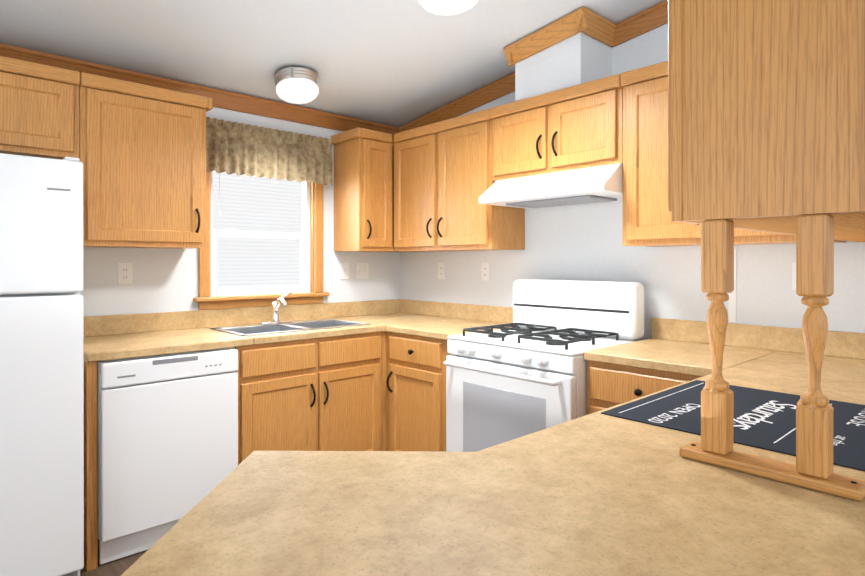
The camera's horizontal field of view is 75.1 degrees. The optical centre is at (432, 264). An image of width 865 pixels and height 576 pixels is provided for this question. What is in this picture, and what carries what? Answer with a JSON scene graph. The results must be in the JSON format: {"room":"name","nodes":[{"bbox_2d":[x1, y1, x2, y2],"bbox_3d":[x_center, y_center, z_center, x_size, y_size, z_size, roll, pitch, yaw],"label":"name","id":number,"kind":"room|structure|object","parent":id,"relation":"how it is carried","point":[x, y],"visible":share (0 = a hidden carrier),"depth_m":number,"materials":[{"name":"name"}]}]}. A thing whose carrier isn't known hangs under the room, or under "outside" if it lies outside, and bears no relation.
{"room":"kitchen","nodes":[
{"label":"kitchen","id":0,"kind":"room"},
{"bbox_2d":[80,549,148,575],"bbox_3d":[0.304,1.340,-0.649,6.240,0.100,8.240,0,0,-43],"label":"floor","id":1,"kind":"structure","parent":0,"point":[119,567],"depth_m":2.38,"materials":[{"name":"wood"}]},
{"bbox_2d":[0,153,83,575],"bbox_3d":[-1.884,0.432,2.198,0.765,1.700,0.785,0,0,-43],"label":"refrigerator","id":2,"kind":"object","parent":1,"relation":"on","point":[41,392],"visible":1,"depth_m":2.10,"materials":[{"name":"white metal"}]},
{"bbox_2d":[84,360,97,570],"bbox_3d":[-1.637,0.843,2.585,0.038,0.876,0.609,0,0,-43],"label":"cabinet end panel","id":3,"kind":"object","parent":1,"relation":"on","point":[90,471],"visible":0.29,"depth_m":2.36,"materials":[{"name":"brown wood"}]},
{"bbox_2d":[97,347,237,564],"bbox_3d":[-1.378,0.846,2.783,0.596,0.868,0.631,0,0,-43],"label":"dishwasher","id":4,"kind":"object","parent":1,"relation":"on","point":[167,442],"visible":0.83,"depth_m":2.51,"materials":[{"name":"white plastic"}]},
{"bbox_2d":[235,332,381,464],"bbox_3d":[-0.826,0.841,3.298,0.910,0.876,0.664,0,0,-43],"label":"base cabinet","id":5,"kind":"object","parent":1,"relation":"on","point":[321,394],"visible":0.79,"depth_m":3.06,"materials":[{"name":"brown wood"}]},
{"bbox_2d":[382,331,388,450],"bbox_3d":[-0.268,0.839,3.836,0.635,0.876,0.635,0,0,-43],"label":"base cabinet","id":6,"kind":"object","parent":1,"relation":"on","point":[385,392],"visible":0.04,"depth_m":3.42,"materials":[{"name":"brown wood"}]},
{"bbox_2d":[386,332,450,451],"bbox_3d":[0.140,0.841,3.374,0.664,0.876,0.593,0,0,-43],"label":"base cabinet","id":7,"kind":"object","parent":1,"relation":"on","point":[416,382],"visible":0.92,"depth_m":3.20,"materials":[{"name":"brown wood"}]},
{"bbox_2d":[443,279,643,451],"bbox_3d":[0.540,0.683,2.818,0.718,1.195,0.757,0,0,-43],"label":"stove","id":8,"kind":"object","parent":1,"relation":"on","point":[524,373],"visible":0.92,"depth_m":2.72,"materials":[{"name":"white metal"}]},
{"bbox_2d":[587,361,699,414],"bbox_3d":[1.033,0.844,2.410,0.664,0.876,0.500,0,0,-43],"label":"base cabinet","id":9,"kind":"object","parent":1,"relation":"on","point":[610,385],"visible":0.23,"depth_m":2.27,"materials":[{"name":"brown wood"}]},
{"bbox_3d":[0.602,0.847,1.269,2.847,0.876,0.990,0,0,-43],"label":"base cabinet","id":10,"kind":"object","parent":1,"relation":"on","visible":0},
{"bbox_2d":[83,301,442,361],"bbox_3d":[-0.839,0.333,3.305,2.192,0.140,0.635,0,0,-43],"label":"countertop","id":11,"kind":"structure","parent":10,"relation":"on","point":[123,336],"depth_m":3.04,"materials":[{"name":"laminate"}]},
{"bbox_2d":[258,292,292,324],"bbox_3d":[-0.889,0.263,3.352,0.202,0.190,0.249,0,0,-43],"label":"faucet","id":12,"kind":"object","parent":11,"relation":"on","point":[275,314],"visible":1,"depth_m":3.40,"materials":[{"name":"silver metal"}]},
{"bbox_2d":[209,318,369,347],"bbox_3d":[-0.822,0.447,3.308,0.806,0.177,0.446,0,0,-43],"label":"sink","id":13,"kind":"object","parent":11,"relation":"in","point":[259,329],"visible":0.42,"depth_m":3.33,"materials":[{"name":"silver metal"}]},
{"bbox_2d":[336,299,426,302],"bbox_3d":[-0.276,0.331,3.824,0.659,0.140,0.390,0,0,-43],"label":"backsplash","id":14,"kind":"structure","parent":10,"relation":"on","point":[391,300],"depth_m":4.14,"materials":[{"name":"laminate"}]},
{"bbox_2d":[383,302,512,339],"bbox_3d":[0.142,0.333,3.374,0.659,0.140,0.597,0,0,-43],"label":"countertop","id":15,"kind":"structure","parent":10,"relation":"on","point":[430,320],"depth_m":3.62,"materials":[{"name":"laminate"}]},
{"bbox_2d":[121,326,864,575],"bbox_3d":[0.681,0.339,1.070,2.999,0.140,0.930,0,0,-43],"label":"countertop","id":16,"kind":"structure","parent":10,"relation":"on","point":[598,493],"depth_m":0.86,"materials":[{"name":"laminate"}]},
{"bbox_2d":[601,380,704,434],"bbox_3d":[0.706,0.368,1.497,0.580,0.005,0.241,0,0,-43],"label":"sign","id":17,"kind":"object","parent":16,"relation":"on","point":[678,408],"depth_m":1.43,"materials":[{"name":"grey"}]},
{"bbox_2d":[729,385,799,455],"bbox_3d":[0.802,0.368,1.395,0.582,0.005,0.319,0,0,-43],"label":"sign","id":18,"kind":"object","parent":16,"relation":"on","point":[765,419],"depth_m":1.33,"materials":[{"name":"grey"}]},
{"bbox_2d":[680,214,864,500],"bbox_3d":[0.593,0.143,0.999,0.060,0.454,0.286,0,0,-43],"label":"posts","id":19,"kind":"object","parent":16,"relation":"on","point":[812,468],"visible":1,"depth_m":0.94,"materials":[{"name":"brown wood"}]},
{"bbox_2d":[829,400,864,470],"bbox_3d":[0.924,0.369,1.263,0.582,0.005,0.172,0,0,-43],"label":"sign","id":20,"kind":"object","parent":16,"relation":"on","point":[848,418],"depth_m":1.22,"materials":[{"name":"grey"}]},
{"bbox_2d":[584,318,762,358],"bbox_3d":[1.053,0.336,2.411,0.632,0.140,0.531,0,0,-43],"label":"countertop","id":21,"kind":"structure","parent":10,"relation":"on","point":[663,330],"depth_m":2.66,"materials":[{"name":"laminate"}]},
{"bbox_2d":[80,107,399,316],"bbox_3d":[-2.455,0.107,2.325,6.240,2.350,0.120,0,0,-43],"label":"wall","id":22,"kind":"structure","parent":0,"point":[164,280],"depth_m":3.21,"materials":[{"name":"paint"}]},
{"bbox_2d":[0,56,79,159],"bbox_3d":[-2.033,-0.686,2.384,0.878,0.395,0.359,0,0,-43],"label":"upper cabinet","id":23,"kind":"object","parent":22,"relation":"attached to","point":[39,110],"visible":0.92,"depth_m":2.48,"materials":[{"name":"brown wood"}]},
{"bbox_2d":[118,263,131,284],"bbox_3d":[-1.638,0.048,2.995,0.070,0.115,0.008,0,0,-43],"label":"electrical outlet","id":24,"kind":"object","parent":22,"relation":"attached to","point":[124,273],"visible":1,"depth_m":2.99,"materials":[{"name":"white plastic"}]},
{"bbox_2d":[79,72,212,248],"bbox_3d":[-1.487,-0.487,2.890,0.605,0.795,0.359,0,0,-43],"label":"upper cabinet","id":25,"kind":"object","parent":22,"relation":"attached to","point":[142,152],"visible":0.96,"depth_m":2.76,"materials":[{"name":"brown wood"}]},
{"bbox_2d":[0,43,398,139],"bbox_3d":[-2.417,-0.976,2.244,5.950,0.096,0.048,0,0,-43],"label":"crown molding","id":26,"kind":"structure","parent":22,"relation":"attached to","point":[228,100],"depth_m":3.32,"materials":[{"name":"brown wood"}]},
{"bbox_2d":[193,171,329,309],"bbox_3d":[-1.071,-0.269,3.559,0.890,1.065,0.150,0,0,-43],"label":"window unit","id":27,"kind":"structure","parent":22,"relation":"in","point":[304,238],"depth_m":3.58,"materials":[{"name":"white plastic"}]},
{"bbox_2d":[206,117,332,185],"bbox_3d":[-1.009,-0.690,3.498,0.920,0.317,0.072,0,0,-43],"label":"valance curtain","id":28,"kind":"object","parent":27,"relation":"hanging from","point":[239,149],"visible":0.96,"depth_m":3.48,"materials":[{"name":"fabric"}]},
{"bbox_2d":[340,263,348,278],"bbox_3d":[-0.612,0.045,3.940,0.070,0.115,0.016,0,0,-43],"label":"light switch","id":29,"kind":"object","parent":22,"relation":"attached to","point":[344,267],"visible":1,"depth_m":3.94,"materials":[{"name":"white plastic"}]},
{"bbox_2d":[356,263,368,278],"bbox_3d":[-0.502,0.045,4.042,0.116,0.115,0.016,0,0,-43],"label":"light switch","id":30,"kind":"object","parent":22,"relation":"attached to","point":[362,270],"visible":1,"depth_m":4.04,"materials":[{"name":"white plastic"}]},
{"bbox_2d":[331,127,407,251],"bbox_3d":[-0.354,-0.490,3.940,0.615,0.795,0.359,0,0,-43],"label":"upper cabinet","id":31,"kind":"object","parent":22,"relation":"attached to","point":[363,189],"visible":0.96,"depth_m":3.75,"materials":[{"name":"brown wood"}]},
{"bbox_2d":[0,0,665,126],"bbox_3d":[0.304,-1.310,-0.657,6.240,0.600,8.240,0,0,-43],"label":"ceiling","id":32,"kind":"structure","parent":0,"point":[397,63],"depth_m":2.83,"materials":[{"name":"paint"}]},
{"bbox_2d":[274,66,318,103],"bbox_3d":[-0.770,-1.008,3.196,0.244,0.163,0.250,0,0,-43],"label":"light","id":33,"kind":"object","parent":32,"relation":"attached to","point":[297,85],"visible":1,"depth_m":3.11,"materials":[{"name":"white glass"}]},
{"bbox_2d":[418,0,477,14],"bbox_3d":[0.068,-1.155,2.350,0.280,0.166,0.285,0,0,-43],"label":"ceiling light","id":34,"kind":"object","parent":32,"relation":"attached to","point":[445,7],"visible":1,"depth_m":2.35,"materials":[{"name":"white glass"}]},
{"bbox_2d":[515,32,611,100],"bbox_3d":[0.703,-1.047,3.033,0.300,0.389,0.410,0,0,-43],"label":"cover","id":35,"kind":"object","parent":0,"point":[578,58],"depth_m":2.89,"materials":[{"name":"paint"}]},
{"bbox_2d":[400,23,864,340],"bbox_3d":[2.530,-0.136,1.409,0.170,2.840,8.240,0,0,-43],"label":"wall","id":36,"kind":"structure","parent":0,"point":[584,242],"depth_m":2.91,"materials":[{"name":"paint"}]},
{"bbox_2d":[438,263,444,278],"bbox_3d":[0.062,0.045,3.942,0.008,0.115,0.070,0,0,-43],"label":"electrical outlet","id":37,"kind":"object","parent":36,"relation":"attached to","point":[441,270],"visible":1,"depth_m":3.94,"materials":[{"name":"white plastic"}]},
{"bbox_2d":[394,109,524,251],"bbox_3d":[0.126,-0.489,3.610,0.359,0.795,0.888,0,0,-43],"label":"upper cabinet","id":38,"kind":"object","parent":36,"relation":"attached to","point":[443,182],"visible":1,"depth_m":3.43,"materials":[{"name":"brown wood"}]},
{"bbox_2d":[482,263,489,280],"bbox_3d":[0.344,0.046,3.638,0.008,0.115,0.070,0,0,-43],"label":"electrical outlet","id":39,"kind":"object","parent":36,"relation":"attached to","point":[485,271],"visible":1,"depth_m":3.63,"materials":[{"name":"white plastic"}]},
{"bbox_2d":[399,0,667,131],"bbox_3d":[0.981,-1.224,2.697,0.348,0.590,4.000,0,0,-43],"label":"crown molding","id":40,"kind":"structure","parent":36,"relation":"attached to","point":[591,24],"depth_m":2.91,"materials":[{"name":"brown wood"}]},
{"bbox_2d":[490,74,622,181],"bbox_3d":[0.700,-0.680,2.989,0.359,0.410,0.798,0,0,-43],"label":"upper cabinet","id":41,"kind":"object","parent":36,"relation":"attached to","point":[578,126],"visible":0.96,"depth_m":2.84,"materials":[{"name":"brown wood"}]},
{"bbox_2d":[479,163,622,208],"bbox_3d":[0.676,-0.397,2.940,0.462,0.153,0.757,0,0,-43],"label":"range hood","id":42,"kind":"object","parent":41,"relation":"attached to","point":[597,184],"visible":0.88,"depth_m":2.78,"materials":[{"name":"white metal"}]},
{"bbox_2d":[728,246,735,322],"bbox_3d":[1.773,-0.047,2.098,0.004,2.659,1.252,0,0,-43],"label":"trim","id":43,"kind":"structure","parent":36,"relation":"attached to","point":[732,308],"depth_m":2.54,"materials":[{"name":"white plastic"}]},
{"bbox_2d":[620,61,846,246],"bbox_3d":[1.244,-0.486,2.403,0.359,0.795,0.797,0,0,-43],"label":"upper cabinet","id":44,"kind":"object","parent":36,"relation":"attached to","point":[647,219],"visible":0.15,"depth_m":2.50,"materials":[{"name":"brown wood"}]},
{"bbox_2d":[668,0,864,239],"bbox_3d":[0.913,-0.465,1.289,0.914,0.760,0.362,0,0,-43],"label":"upper cabinet","id":45,"kind":"object","parent":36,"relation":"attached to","point":[766,115],"depth_m":0.99,"materials":[{"name":"brown wood"}]},
{"bbox_2d":[792,263,795,289],"bbox_3d":[1.540,0.050,2.347,0.008,0.115,0.070,0,0,-43],"label":"electrical outlet","id":46,"kind":"object","parent":36,"relation":"attached to","point":[793,276],"visible":0.08,"depth_m":2.37,"materials":[{"name":"white plastic"}]},
{"bbox_2d":[840,240,864,241],"bbox_3d":[1.326,-0.466,1.672,0.474,0.760,0.362,0,0,-43],"label":"upper cabinet","id":47,"kind":"object","parent":36,"relation":"attached to","point":[840,240],"depth_m":2.04,"materials":[{"name":"brown wood"}]},
{"label":"outside","id":48,"kind":"structure","parent":0,"visible":0},
{"bbox_2d":[213,171,301,287],"bbox_3d":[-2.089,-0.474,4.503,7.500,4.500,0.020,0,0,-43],"label":"window blind","id":49,"kind":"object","parent":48,"point":[250,251],"depth_m":4.99,"materials":[{"name":"white plastic"}]}
]}

